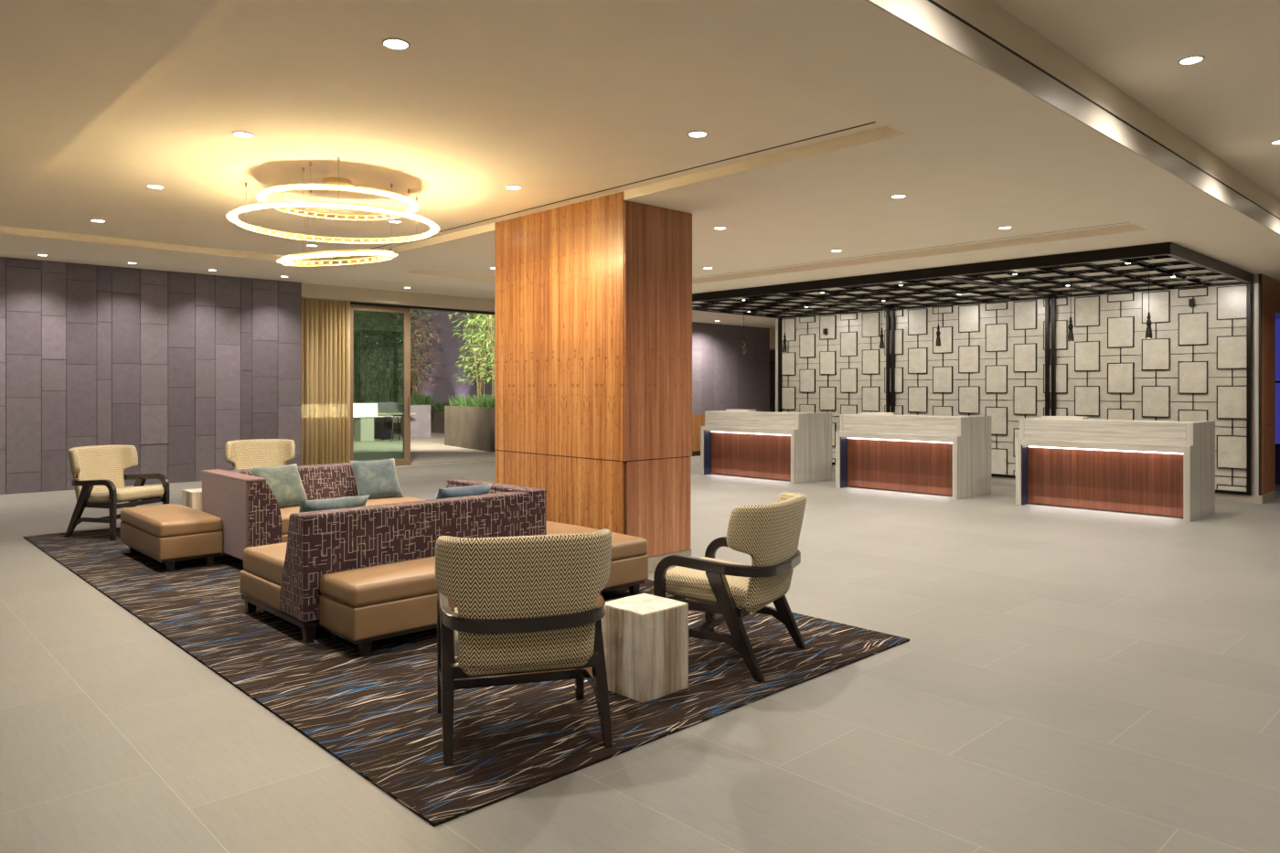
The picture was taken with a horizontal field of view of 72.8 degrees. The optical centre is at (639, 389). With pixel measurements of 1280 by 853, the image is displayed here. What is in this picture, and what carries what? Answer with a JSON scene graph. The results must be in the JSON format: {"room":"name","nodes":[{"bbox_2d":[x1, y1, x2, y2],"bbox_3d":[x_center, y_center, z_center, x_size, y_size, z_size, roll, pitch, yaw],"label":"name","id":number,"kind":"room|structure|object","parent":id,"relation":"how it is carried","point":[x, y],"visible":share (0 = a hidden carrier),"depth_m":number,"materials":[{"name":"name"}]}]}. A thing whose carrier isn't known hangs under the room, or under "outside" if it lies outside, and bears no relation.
{"room":"hotel lobby","nodes":[
{"label":"hotel lobby","id":0,"kind":"room"},
{"bbox_2d":[0,256,301,494],"bbox_3d":[-10.214,-0.190,10.766,12.050,3.280,0.200,0,0,-44],"label":"wall","id":1,"kind":"structure","parent":0,"point":[176,368],"depth_m":13.17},
{"bbox_2d":[353,402,400,437],"bbox_3d":[-9.801,0.925,25.669,6.000,1.050,0.100,0,0,-44],"label":"wall","id":2,"kind":"structure","parent":0,"point":[382,407],"depth_m":27.48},
{"bbox_2d":[301,282,494,311],"bbox_3d":[-4.202,-1.715,16.779,4.950,0.230,0.500,0,0,-44],"label":"wall","id":3,"kind":"structure","parent":0,"point":[309,291],"depth_m":16.14,"materials":[{"name":"paint"}]},
{"bbox_2d":[301,298,350,465],"bbox_3d":[-5.577,-0.076,15.389,0.922,3.028,0.095,0,0,-44],"label":"curtain","id":4,"kind":"object","parent":3,"relation":"hanging from","point":[325,324],"visible":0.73,"depth_m":15.39,"materials":[{"name":"brown fabric"}]},
{"bbox_2d":[350,304,410,465],"bbox_3d":[-4.866,-0.055,16.264,1.240,3.010,0.090,0,0,-44],"label":"door","id":5,"kind":"structure","parent":3,"relation":"in","point":[406,460],"depth_m":16.59,"materials":[{"name":"brown wood"}]},
{"bbox_2d":[350,301,494,315],"bbox_3d":[-3.955,-1.581,17.207,4.000,0.038,0.220,0,0,-44],"label":"trim","id":6,"kind":"structure","parent":3,"relation":"attached to","point":[351,303],"depth_m":16.96,"materials":[{"name":"brown wood"}]},
{"bbox_2d":[353,432,494,467],"bbox_3d":[-6.718,1.550,27.362,32.000,0.200,19.100,0,0,-44],"label":"floor","id":7,"kind":"structure","parent":0,"point":[431,450],"depth_m":20.18,"materials":[{"name":"concrete"}]},
{"bbox_2d":[353,309,366,402],"bbox_3d":[-9.424,-1.030,27.484,1.572,5.001,1.390,0,0,-2],"label":"bamboo plant","id":8,"kind":"object","parent":7,"relation":"on","point":[356,327],"visible":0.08,"depth_m":27.67,"materials":[{"name":"green plant"}]},
{"bbox_2d":[353,309,383,402],"bbox_3d":[-8.941,-1.091,28.092,1.440,5.121,1.399,0,0,-44],"label":"bamboo plant","id":9,"kind":"object","parent":7,"relation":"on","point":[364,397],"visible":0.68,"depth_m":28.04,"materials":[{"name":"green plant"}]},
{"bbox_2d":[353,403,384,441],"bbox_3d":[-8.370,0.930,24.202,2.450,1.050,0.500,0,0,-44],"label":"bar","id":10,"kind":"object","parent":7,"relation":"on","point":[364,414],"visible":0.37,"depth_m":24.58,"materials":[{"name":"concrete"}]},
{"bbox_2d":[360,311,403,402],"bbox_3d":[-8.474,-1.037,28.519,1.483,5.015,1.460,0,0,-44],"label":"bamboo plant","id":11,"kind":"object","parent":7,"relation":"on","point":[385,393],"visible":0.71,"depth_m":28.49,"materials":[{"name":"green plant"}]},
{"bbox_2d":[383,414,403,441],"bbox_3d":[-6.927,1.086,24.608,0.501,0.742,0.504,0,0,-44],"label":"bar stool","id":12,"kind":"object","parent":7,"relation":"on","point":[393,415],"visible":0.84,"depth_m":24.61,"materials":[{"name":"black metal"}]},
{"bbox_2d":[373,412,416,439],"bbox_3d":[-7.287,1.075,25.784,1.000,0.760,0.800,0,0,-44],"label":"table","id":13,"kind":"object","parent":7,"relation":"on","point":[379,423],"visible":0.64,"depth_m":25.36,"materials":[{"name":"concrete"}]},
{"bbox_2d":[379,309,420,402],"bbox_3d":[-8.002,-1.023,28.923,1.445,4.986,1.452,0,0,-24],"label":"bamboo plant","id":14,"kind":"object","parent":7,"relation":"on","point":[400,331],"visible":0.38,"depth_m":28.94,"materials":[{"name":"green plant"}]},
{"bbox_2d":[396,394,434,437],"bbox_3d":[-7.030,0.790,27.170,1.127,1.330,1.636,0,0,-20],"label":"planter","id":15,"kind":"object","parent":7,"relation":"on","point":[421,421],"visible":0.72,"depth_m":26.61,"materials":[{"name":"concrete"}]},
{"bbox_2d":[390,309,434,395],"bbox_3d":[-7.181,-1.556,27.389,1.441,4.254,1.674,0,0,-9],"label":"bamboo plant","id":16,"kind":"object","parent":15,"relation":"on","point":[411,310],"visible":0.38,"depth_m":27.23,"materials":[{"name":"green plant"}]},
{"bbox_2d":[400,312,440,397],"bbox_3d":[-6.790,-0.902,27.015,1.219,2.945,1.393,0,0,-44],"label":"bamboo plant","id":17,"kind":"object","parent":15,"relation":"on","point":[415,322],"visible":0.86,"depth_m":26.95,"materials":[{"name":"green plant"}]},
{"bbox_2d":[430,401,457,433],"bbox_3d":[-5.778,0.920,29.980,3.009,1.070,1.762,0,0,-44],"label":"planter","id":18,"kind":"object","parent":7,"relation":"on","point":[437,412],"visible":0.07,"depth_m":29.07,"materials":[{"name":"concrete"}]},
{"bbox_2d":[394,458,494,466],"bbox_3d":[-4.229,1.447,16.843,4.900,0.006,0.030,0,0,-44],"label":"trim","id":19,"kind":"structure","parent":7,"relation":"on","point":[489,459],"depth_m":17.18,"materials":[{"name":"black metal"}]},
{"bbox_2d":[444,393,498,451],"bbox_3d":[-3.317,0.765,22.110,2.487,1.380,3.166,0,0,-31],"label":"planter","id":20,"kind":"object","parent":7,"relation":"on","point":[469,423],"visible":0.3,"depth_m":21.30,"materials":[{"name":"concrete"}]},
{"bbox_2d":[448,312,494,397],"bbox_3d":[-4.090,-1.200,22.258,1.504,3.441,1.639,0,0,23],"label":"bamboo plant","id":21,"kind":"object","parent":20,"relation":"on","point":[480,317],"visible":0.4,"depth_m":22.14,"materials":[{"name":"green plant"}]},
{"bbox_2d":[452,312,494,395],"bbox_3d":[-4.245,-1.180,22.820,1.504,3.401,1.434,0,0,-14],"label":"bamboo plant","id":22,"kind":"object","parent":20,"relation":"on","point":[472,315],"visible":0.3,"depth_m":22.80,"materials":[{"name":"green plant"}]},
{"bbox_2d":[467,313,494,399],"bbox_3d":[-3.595,-1.047,21.349,1.665,3.135,1.538,0,0,-44],"label":"bamboo plant","id":23,"kind":"object","parent":20,"relation":"on","point":[491,335],"visible":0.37,"depth_m":21.20,"materials":[{"name":"green plant"}]},
{"bbox_2d":[475,313,494,358],"bbox_3d":[-4.782,-3.600,32.725,2.800,4.900,0.800,0,0,-44],"label":"wall","id":24,"kind":"structure","parent":0,"point":[476,327],"depth_m":31.68,"materials":[{"name":"concrete"}]},
{"bbox_2d":[353,309,694,415],"bbox_3d":[-8.924,-2.500,29.680,32.000,8.100,0.300,0,0,-44],"label":"wall","id":25,"kind":"structure","parent":0,"point":[447,385],"depth_m":30.99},
{"bbox_2d":[0,0,1279,328],"bbox_3d":[2.260,-1.760,8.503,27.000,0.580,21.200,0,0,-44],"label":"ceiling","id":26,"kind":"structure","parent":0,"point":[101,101],"depth_m":5.12,"materials":[{"name":"paint"}]},
{"bbox_2d":[89,219,106,222],"bbox_3d":[-4.940,-1.538,7.916,0.124,0.005,0.124,0,0,-44],"label":"recessed light","id":27,"kind":"object","parent":26,"relation":"in","point":[95,220],"visible":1,"depth_m":7.91,"materials":[{"name":"beige"}]},
{"bbox_2d":[145,184,164,189],"bbox_3d":[-3.679,-1.538,6.591,0.124,0.005,0.124,0,0,-44],"label":"recessed light","id":28,"kind":"object","parent":26,"relation":"in","point":[156,186],"visible":1,"depth_m":6.59,"materials":[{"name":"beige"}]},
{"bbox_2d":[232,131,254,138],"bbox_3d":[-2.396,-1.538,5.244,0.124,0.005,0.124,0,0,-44],"label":"recessed light","id":29,"kind":"object","parent":26,"relation":"in","point":[243,134],"visible":1,"depth_m":5.24,"materials":[{"name":"beige"}]},
{"bbox_2d":[305,244,318,246],"bbox_3d":[-3.506,-1.538,9.281,0.124,0.005,0.124,0,0,-44],"label":"recessed light","id":30,"kind":"object","parent":26,"relation":"in","point":[309,245],"visible":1,"depth_m":9.27,"materials":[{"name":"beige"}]},
{"bbox_2d":[225,156,439,266],"bbox_3d":[-2.233,-1.217,6.407,1.480,0.645,1.478,0,0,-31],"label":"ring chandelier","id":31,"kind":"object","parent":26,"relation":"hanging from","point":[331,184],"visible":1,"depth_m":6.18,"materials":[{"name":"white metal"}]},
{"bbox_2d":[349,209,374,213],"bbox_3d":[-2.384,-1.536,7.464,0.220,0.009,0.220,0,0,-44],"label":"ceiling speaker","id":32,"kind":"object","parent":26,"relation":"attached to","point":[361,212],"visible":0.38,"depth_m":7.52},
{"bbox_2d":[387,220,402,223],"bbox_3d":[-2.244,-1.538,7.956,0.124,0.005,0.124,0,0,-44],"label":"recessed light","id":33,"kind":"object","parent":26,"relation":"in","point":[391,221],"visible":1,"depth_m":7.95,"materials":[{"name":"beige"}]},
{"bbox_2d":[381,38,410,50],"bbox_3d":[-1.086,-1.538,3.868,0.124,0.005,0.124,0,0,-44],"label":"recessed light","id":34,"kind":"object","parent":26,"relation":"in","point":[398,44],"visible":1,"depth_m":3.87,"materials":[{"name":"beige"}]},
{"bbox_2d":[505,185,522,189],"bbox_3d":[-0.962,-1.538,6.609,0.124,0.005,0.124,0,0,-44],"label":"recessed light","id":35,"kind":"object","parent":26,"relation":"in","point":[506,186],"visible":1,"depth_m":6.59,"materials":[{"name":"beige"}]},
{"bbox_2d":[333,121,875,258],"bbox_3d":[-1.112,-1.543,7.588,0.012,0.014,7.195,0,0,-44],"label":"trim","id":36,"kind":"structure","parent":26,"relation":"attached to","point":[873,122],"depth_m":6.18,"materials":[{"name":"beige paint"}]},
{"bbox_2d":[687,130,707,137],"bbox_3d":[0.348,-1.538,5.233,0.124,0.005,0.124,0,0,-44],"label":"recessed light","id":37,"kind":"object","parent":26,"relation":"in","point":[695,133],"visible":1,"depth_m":5.22,"materials":[{"name":"beige"}]},
{"bbox_2d":[713,226,726,229],"bbox_3d":[0.762,-1.538,8.278,0.124,0.005,0.124,0,0,-44],"label":"recessed light","id":38,"kind":"object","parent":26,"relation":"in","point":[715,228],"visible":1,"depth_m":8.27,"materials":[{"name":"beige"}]},
{"bbox_2d":[890,194,906,198],"bbox_3d":[2.059,-1.538,6.916,0.124,0.005,0.124,0,0,-44],"label":"recessed light","id":39,"kind":"object","parent":26,"relation":"in","point":[893,196],"visible":1,"depth_m":6.90,"materials":[{"name":"beige"}]},
{"bbox_2d":[693,222,1128,277],"bbox_3d":[2.071,-1.544,10.549,0.006,0.013,7.095,0,0,-44],"label":"trim","id":40,"kind":"structure","parent":26,"relation":"attached to","point":[1125,222],"depth_m":9.39,"materials":[{"name":"paint"}]},
{"bbox_2d":[692,242,1253,353],"bbox_3d":[3.955,-1.034,12.560,3.490,0.868,7.500,0,0,-44],"label":"grid","id":41,"kind":"object","parent":26,"relation":"attached to","point":[1148,332],"depth_m":11.26,"materials":[{"name":"black metal"}]},
{"bbox_2d":[997,226,1012,229],"bbox_3d":[3.471,-1.538,8.261,0.124,0.005,0.124,0,0,-44],"label":"recessed light","id":42,"kind":"object","parent":26,"relation":"in","point":[999,228],"visible":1,"depth_m":8.27,"materials":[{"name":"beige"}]},
{"bbox_2d":[864,0,1279,234],"bbox_3d":[4.202,-1.537,6.463,27.000,0.136,0.012,0,0,-44],"label":"trim","id":43,"kind":"structure","parent":26,"relation":"attached to","point":[922,16],"depth_m":4.46,"materials":[{"name":"silver metal"}]},
{"bbox_2d":[927,0,1279,219],"bbox_3d":[4.202,-1.613,6.463,27.000,0.014,0.010,0,0,-44],"label":"trim","id":44,"kind":"structure","parent":26,"relation":"attached to","point":[931,1],"depth_m":4.66,"materials":[{"name":"silver metal"}]},
{"bbox_2d":[1177,55,1205,64],"bbox_3d":[3.010,-1.798,4.743,0.124,0.005,0.124,0,0,-44],"label":"recessed light","id":45,"kind":"object","parent":26,"relation":"in","point":[1191,59],"visible":1,"depth_m":4.74,"materials":[{"name":"beige"}]},
{"bbox_2d":[1269,139,1279,144],"bbox_3d":[4.654,-1.798,6.308,0.124,0.005,0.124,0,0,-44],"label":"recessed light","id":46,"kind":"object","parent":26,"relation":"in","point":[1277,142],"visible":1,"depth_m":6.33,"materials":[{"name":"beige"}]},
{"bbox_2d":[0,455,1279,852],"bbox_3d":[2.364,1.550,8.394,27.000,0.201,20.900,0,0,-44],"label":"floor","id":47,"kind":"structure","parent":0,"point":[1066,679],"depth_m":3.80,"materials":[{"name":"tile"}]},
{"bbox_2d":[23,526,909,826],"bbox_3d":[-2.240,1.444,6.755,3.090,0.012,7.765,0,0,-44],"label":"area rug","id":48,"kind":"object","parent":47,"relation":"on","point":[377,713],"visible":0.57,"depth_m":4.20,"materials":[{"name":"carpet"}]},
{"bbox_2d":[64,445,169,541],"bbox_3d":[-5.215,1.002,8.651,0.680,0.871,0.720,0,0,16],"label":"lounge armchair","id":49,"kind":"object","parent":48,"relation":"on","point":[97,471],"visible":0.97,"depth_m":8.58,"materials":[{"name":"fabric"}]},
{"bbox_2d":[120,503,223,572],"bbox_3d":[-3.991,1.232,7.370,0.472,0.411,1.220,0,0,-44],"label":"leather ottoman","id":50,"kind":"object","parent":48,"relation":"on","point":[169,534],"visible":1,"depth_m":7.01,"materials":[{"name":"brown leather"}]},
{"bbox_2d":[120,503,222,537],"bbox_3d":[-3.991,1.095,7.370,0.472,0.136,1.220,0,0,-44],"label":"cushion","id":51,"kind":"object","parent":50,"relation":"on","point":[168,520],"depth_m":7.05,"materials":[{"name":"beige leather"}]},
{"bbox_2d":[181,488,202,511],"bbox_3d":[-4.492,1.234,8.923,0.316,0.408,0.313,0,0,-44],"label":"table","id":52,"kind":"object","parent":48,"relation":"on","point":[192,498],"visible":0.21,"depth_m":8.77,"materials":[{"name":"beige wood"}]},
{"bbox_2d":[224,438,295,469],"bbox_3d":[-4.189,1.002,9.631,0.720,0.871,0.680,0,0,-30],"label":"lounge armchair","id":53,"kind":"object","parent":48,"relation":"on","point":[257,453],"visible":0.41,"depth_m":9.85,"materials":[{"name":"fabric"}]},
{"bbox_2d":[202,462,424,560],"bbox_3d":[-2.801,1.068,7.713,1.712,0.740,1.085,0,0,-44],"label":"sectional sofa","id":54,"kind":"object","parent":48,"relation":"on","point":[250,512],"visible":0.54,"depth_m":7.03,"materials":[{"name":"fabric"}]},
{"bbox_2d":[248,463,308,508],"bbox_3d":[-3.118,0.850,7.525,0.279,0.373,0.440,0,0,38],"label":"throw pillow","id":55,"kind":"object","parent":54,"relation":"on","point":[285,483],"visible":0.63,"depth_m":7.48,"materials":[{"name":"green fabric"}]},
{"bbox_2d":[279,495,424,534],"bbox_3d":[-2.633,1.092,7.710,1.448,0.167,0.720,0,0,-44],"label":"seat cushion","id":56,"kind":"object","parent":54,"relation":"on","point":[285,513],"depth_m":7.81,"materials":[{"name":"beige leather"}]},
{"bbox_2d":[349,458,403,499],"bbox_3d":[-2.473,0.850,8.167,0.440,0.373,0.279,0,0,-40],"label":"throw pillow","id":57,"kind":"object","parent":54,"relation":"on","point":[376,478],"visible":0.89,"depth_m":8.10,"materials":[{"name":"fabric"}]},
{"bbox_2d":[319,555,456,657],"bbox_3d":[-1.088,1.232,5.305,1.600,0.411,0.455,0,0,-44],"label":"leather ottoman","id":58,"kind":"object","parent":48,"relation":"on","point":[360,606],"visible":0.52,"depth_m":4.78,"materials":[{"name":"brown leather"}]},
{"bbox_2d":[320,555,437,607],"bbox_3d":[-1.088,1.095,5.305,1.600,0.136,0.455,0,0,-44],"label":"cushion","id":59,"kind":"object","parent":58,"relation":"on","point":[399,583],"depth_m":4.81,"materials":[{"name":"beige leather"}]},
{"bbox_2d":[239,478,546,643],"bbox_3d":[-1.643,1.068,5.868,1.712,0.740,1.085,0,0,-44],"label":"sectional sofa","id":60,"kind":"object","parent":48,"relation":"on","point":[282,580],"visible":0.68,"depth_m":5.28,"materials":[{"name":"fabric"}]},
{"bbox_2d":[243,542,287,585],"bbox_3d":[-1.810,1.092,5.870,1.448,0.167,0.720,0,0,-44],"label":"seat cushion","id":61,"kind":"object","parent":60,"relation":"on","point":[265,564],"depth_m":5.40,"materials":[{"name":"beige leather"}]},
{"bbox_2d":[298,494,369,512],"bbox_3d":[-1.926,0.850,5.359,0.270,0.381,0.440,0,0,44],"label":"throw pillow","id":62,"kind":"object","parent":60,"relation":"on","point":[346,502],"visible":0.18,"depth_m":5.27,"materials":[{"name":"fabric"}]},
{"bbox_2d":[435,483,491,499],"bbox_3d":[-1.267,0.850,6.001,0.270,0.381,0.440,0,0,42],"label":"throw pillow","id":63,"kind":"object","parent":60,"relation":"on","point":[478,489],"visible":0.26,"depth_m":5.91,"materials":[{"name":"blue fabric"}]},
{"bbox_2d":[435,528,612,765],"bbox_3d":[-0.503,1.002,3.674,0.720,0.871,0.680,0,0,-16],"label":"lounge armchair","id":64,"kind":"object","parent":48,"relation":"on","point":[528,609],"visible":1,"depth_m":3.41,"materials":[{"name":"fabric"}]},
{"bbox_2d":[546,521,648,595],"bbox_3d":[-0.530,1.232,6.330,0.530,0.411,1.170,0,0,-44],"label":"leather ottoman","id":65,"kind":"object","parent":48,"relation":"on","point":[629,560],"visible":0.22,"depth_m":6.00,"materials":[{"name":"brown leather"}]},
{"bbox_2d":[546,521,647,561],"bbox_3d":[-0.530,1.095,6.330,0.530,0.136,1.170,0,0,-44],"label":"cushion","id":66,"kind":"object","parent":65,"relation":"on","point":[624,548],"depth_m":6.04,"materials":[{"name":"beige leather"}]},
{"bbox_2d":[601,593,688,703],"bbox_3d":[0.020,1.234,4.188,0.315,0.408,0.313,0,0,-44],"label":"table","id":67,"kind":"object","parent":48,"relation":"on","point":[645,636],"visible":0.88,"depth_m":4.08,"materials":[{"name":"beige wood"}]},
{"bbox_2d":[653,491,806,682],"bbox_3d":[0.519,1.002,4.686,0.680,0.871,0.720,0,0,29],"label":"lounge armchair","id":68,"kind":"object","parent":48,"relation":"on","point":[769,533],"visible":0.99,"depth_m":4.41,"materials":[{"name":"fabric"}]},
{"bbox_2d":[494,191,692,571],"bbox_3d":[-0.449,-0.044,7.622,0.769,2.989,1.760,0,0,-44],"label":"wood column","id":69,"kind":"structure","parent":47,"relation":"on","point":[593,297],"depth_m":7.09,"materials":[{"name":"brown wood"}]},
{"bbox_2d":[692,450,700,456],"bbox_3d":[1.168,1.400,18.933,5.400,0.100,0.045,0,0,-44],"label":"baseboard","id":70,"kind":"structure","parent":47,"relation":"on","point":[698,453],"depth_m":18.96,"materials":[{"name":"black"}]},
{"bbox_2d":[700,409,831,483],"bbox_3d":[2.071,0.897,14.431,1.020,1.105,1.950,0,0,-44],"label":"reception desk","id":71,"kind":"object","parent":47,"relation":"on","point":[796,447],"visible":1,"depth_m":14.00,"materials":[{"name":"wood"}]},
{"bbox_2d":[725,409,756,411],"bbox_3d":[1.741,0.358,14.981,0.200,0.027,0.500,0,0,-44],"label":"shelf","id":72,"kind":"object","parent":71,"relation":"attached to","point":[726,410],"depth_m":14.86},
{"bbox_2d":[835,412,991,499],"bbox_3d":[3.908,0.897,12.501,1.020,1.105,1.880,0,0,-44],"label":"reception desk","id":73,"kind":"object","parent":47,"relation":"on","point":[950,455],"visible":1,"depth_m":12.10,"materials":[{"name":"wood"}]},
{"bbox_2d":[862,412,898,415],"bbox_3d":[3.603,0.358,13.025,0.200,0.027,0.500,0,0,-44],"label":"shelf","id":74,"kind":"object","parent":73,"relation":"attached to","point":[881,413],"depth_m":12.88,"materials":[{"name":"beige"}]},
{"bbox_2d":[1015,416,1215,522],"bbox_3d":[5.745,0.897,10.571,1.020,1.105,1.910,0,0,-44],"label":"reception desk","id":75,"kind":"object","parent":47,"relation":"on","point":[1156,467],"visible":1,"depth_m":10.19,"materials":[{"name":"wood"}]},
{"bbox_2d":[1041,416,1087,419],"bbox_3d":[5.430,0.358,11.106,0.200,0.027,0.500,0,0,-44],"label":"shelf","id":76,"kind":"object","parent":75,"relation":"attached to","point":[1042,417],"depth_m":11.06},
{"bbox_2d":[692,321,769,415],"bbox_3d":[1.094,-0.460,19.011,5.398,2.018,0.170,0,0,-44],"label":"wall","id":77,"kind":"structure","parent":0,"point":[724,378],"depth_m":19.78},
{"bbox_2d":[692,414,704,451],"bbox_3d":[1.163,0.950,18.938,5.400,0.800,0.030,0,0,-44],"label":"trim","id":78,"kind":"structure","parent":77,"relation":"attached to","point":[698,420],"depth_m":19.00,"materials":[{"name":"brown wood"}]},
{"bbox_2d":[769,328,775,350],"bbox_3d":[4.540,-1.225,22.498,4.400,0.490,0.470,0,0,-44],"label":"lintel","id":79,"kind":"object","parent":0,"point":[772,330],"visible":0.14,"depth_m":20.90,"materials":[{"name":"paint"}]},
{"bbox_2d":[769,350,775,361],"bbox_3d":[3.619,-0.010,23.465,4.400,2.920,0.200,0,0,-44],"label":"wall","id":80,"kind":"structure","parent":0,"point":[772,352],"depth_m":23.26,"materials":[{"name":"stone"}]},
{"bbox_2d":[769,361,775,412],"bbox_3d":[3.422,0.350,23.091,1.000,2.200,0.070,0,0,-44],"label":"door","id":81,"kind":"structure","parent":80,"relation":"in","point":[772,363],"depth_m":23.21,"materials":[{"name":"black metal"}]},
{"bbox_2d":[775,274,1264,494],"bbox_3d":[5.318,-0.060,13.906,0.220,2.820,7.690,0,0,-44],"label":"wall","id":82,"kind":"structure","parent":0,"point":[1178,353],"depth_m":13.04,"materials":[{"name":"stone"}]},
{"bbox_2d":[778,283,1251,495],"bbox_3d":[5.224,-0.051,13.795,0.070,2.803,7.480,0,0,-44],"label":"wall screen","id":83,"kind":"object","parent":82,"relation":"attached to","point":[1233,352],"visible":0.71,"depth_m":12.89,"materials":[{"name":"black metal"}]},
{"bbox_2d":[822,328,827,335],"bbox_3d":[3.356,-1.042,15.717,0.068,0.116,0.060,0,0,-44],"label":"camera","id":84,"kind":"object","parent":83,"relation":"attached to","point":[825,330],"visible":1,"depth_m":15.70,"materials":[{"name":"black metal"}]},
{"bbox_2d":[1188,298,1194,308],"bbox_3d":[7.335,-1.142,11.538,0.068,0.116,0.060,0,0,-44],"label":"camera","id":85,"kind":"object","parent":83,"relation":"attached to","point":[1191,302],"visible":1,"depth_m":11.51,"materials":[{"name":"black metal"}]},
{"bbox_2d":[832,464,1262,503],"bbox_3d":[5.312,1.397,13.889,0.272,0.105,7.725,0,0,-44],"label":"baseboard","id":86,"kind":"structure","parent":82,"relation":"attached to","point":[1243,498],"depth_m":11.26,"materials":[{"name":"stone"}]},
{"bbox_2d":[1254,274,1258,495],"bbox_3d":[7.853,-0.062,11.062,0.029,2.815,0.045,0,0,-44],"label":"trim","id":87,"kind":"structure","parent":82,"relation":"attached to","point":[1255,275],"depth_m":11.05,"materials":[{"name":"metal"}]},
{"bbox_2d":[1258,273,1261,495],"bbox_3d":[7.884,-0.062,11.045,0.048,2.815,0.023,0,0,-44],"label":"trim","id":88,"kind":"structure","parent":82,"relation":"attached to","point":[1259,274],"depth_m":11.03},
{"bbox_2d":[1261,274,1275,495],"bbox_3d":[8.119,-0.062,11.377,0.750,2.815,0.195,0,0,-44],"label":"wall pier","id":89,"kind":"object","parent":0,"point":[1268,283],"visible":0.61,"depth_m":11.29,"materials":[{"name":"brown wood"}]},
{"bbox_2d":[1262,490,1276,503],"bbox_3d":[8.134,1.397,11.354,0.780,0.105,0.170,0,0,-44],"label":"baseboard","id":90,"kind":"object","parent":89,"relation":"attached to","point":[1271,496],"visible":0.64,"depth_m":11.26,"materials":[{"name":"stone"}]},
{"bbox_2d":[1275,445,1279,484],"bbox_3d":[6.601,-0.010,15.148,2.250,2.920,7.360,0,0,-44],"label":"wall","id":91,"kind":"structure","parent":0,"point":[1277,447],"depth_m":13.27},
{"bbox_2d":[1275,318,1279,445],"bbox_3d":[9.165,-0.125,13.820,0.046,1.950,1.820,0,0,-44],"label":"display","id":92,"kind":"object","parent":91,"relation":"attached to","point":[1277,320],"visible":0.02,"depth_m":13.22,"materials":[{"name":"blue glass"}]},
{"bbox_2d":[1275,279,1279,319],"bbox_3d":[9.441,-1.250,12.636,2.900,0.440,0.195,0,0,-44],"label":"wall header","id":93,"kind":"structure","parent":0,"point":[1277,282],"depth_m":11.67,"materials":[{"name":"brown wood"}]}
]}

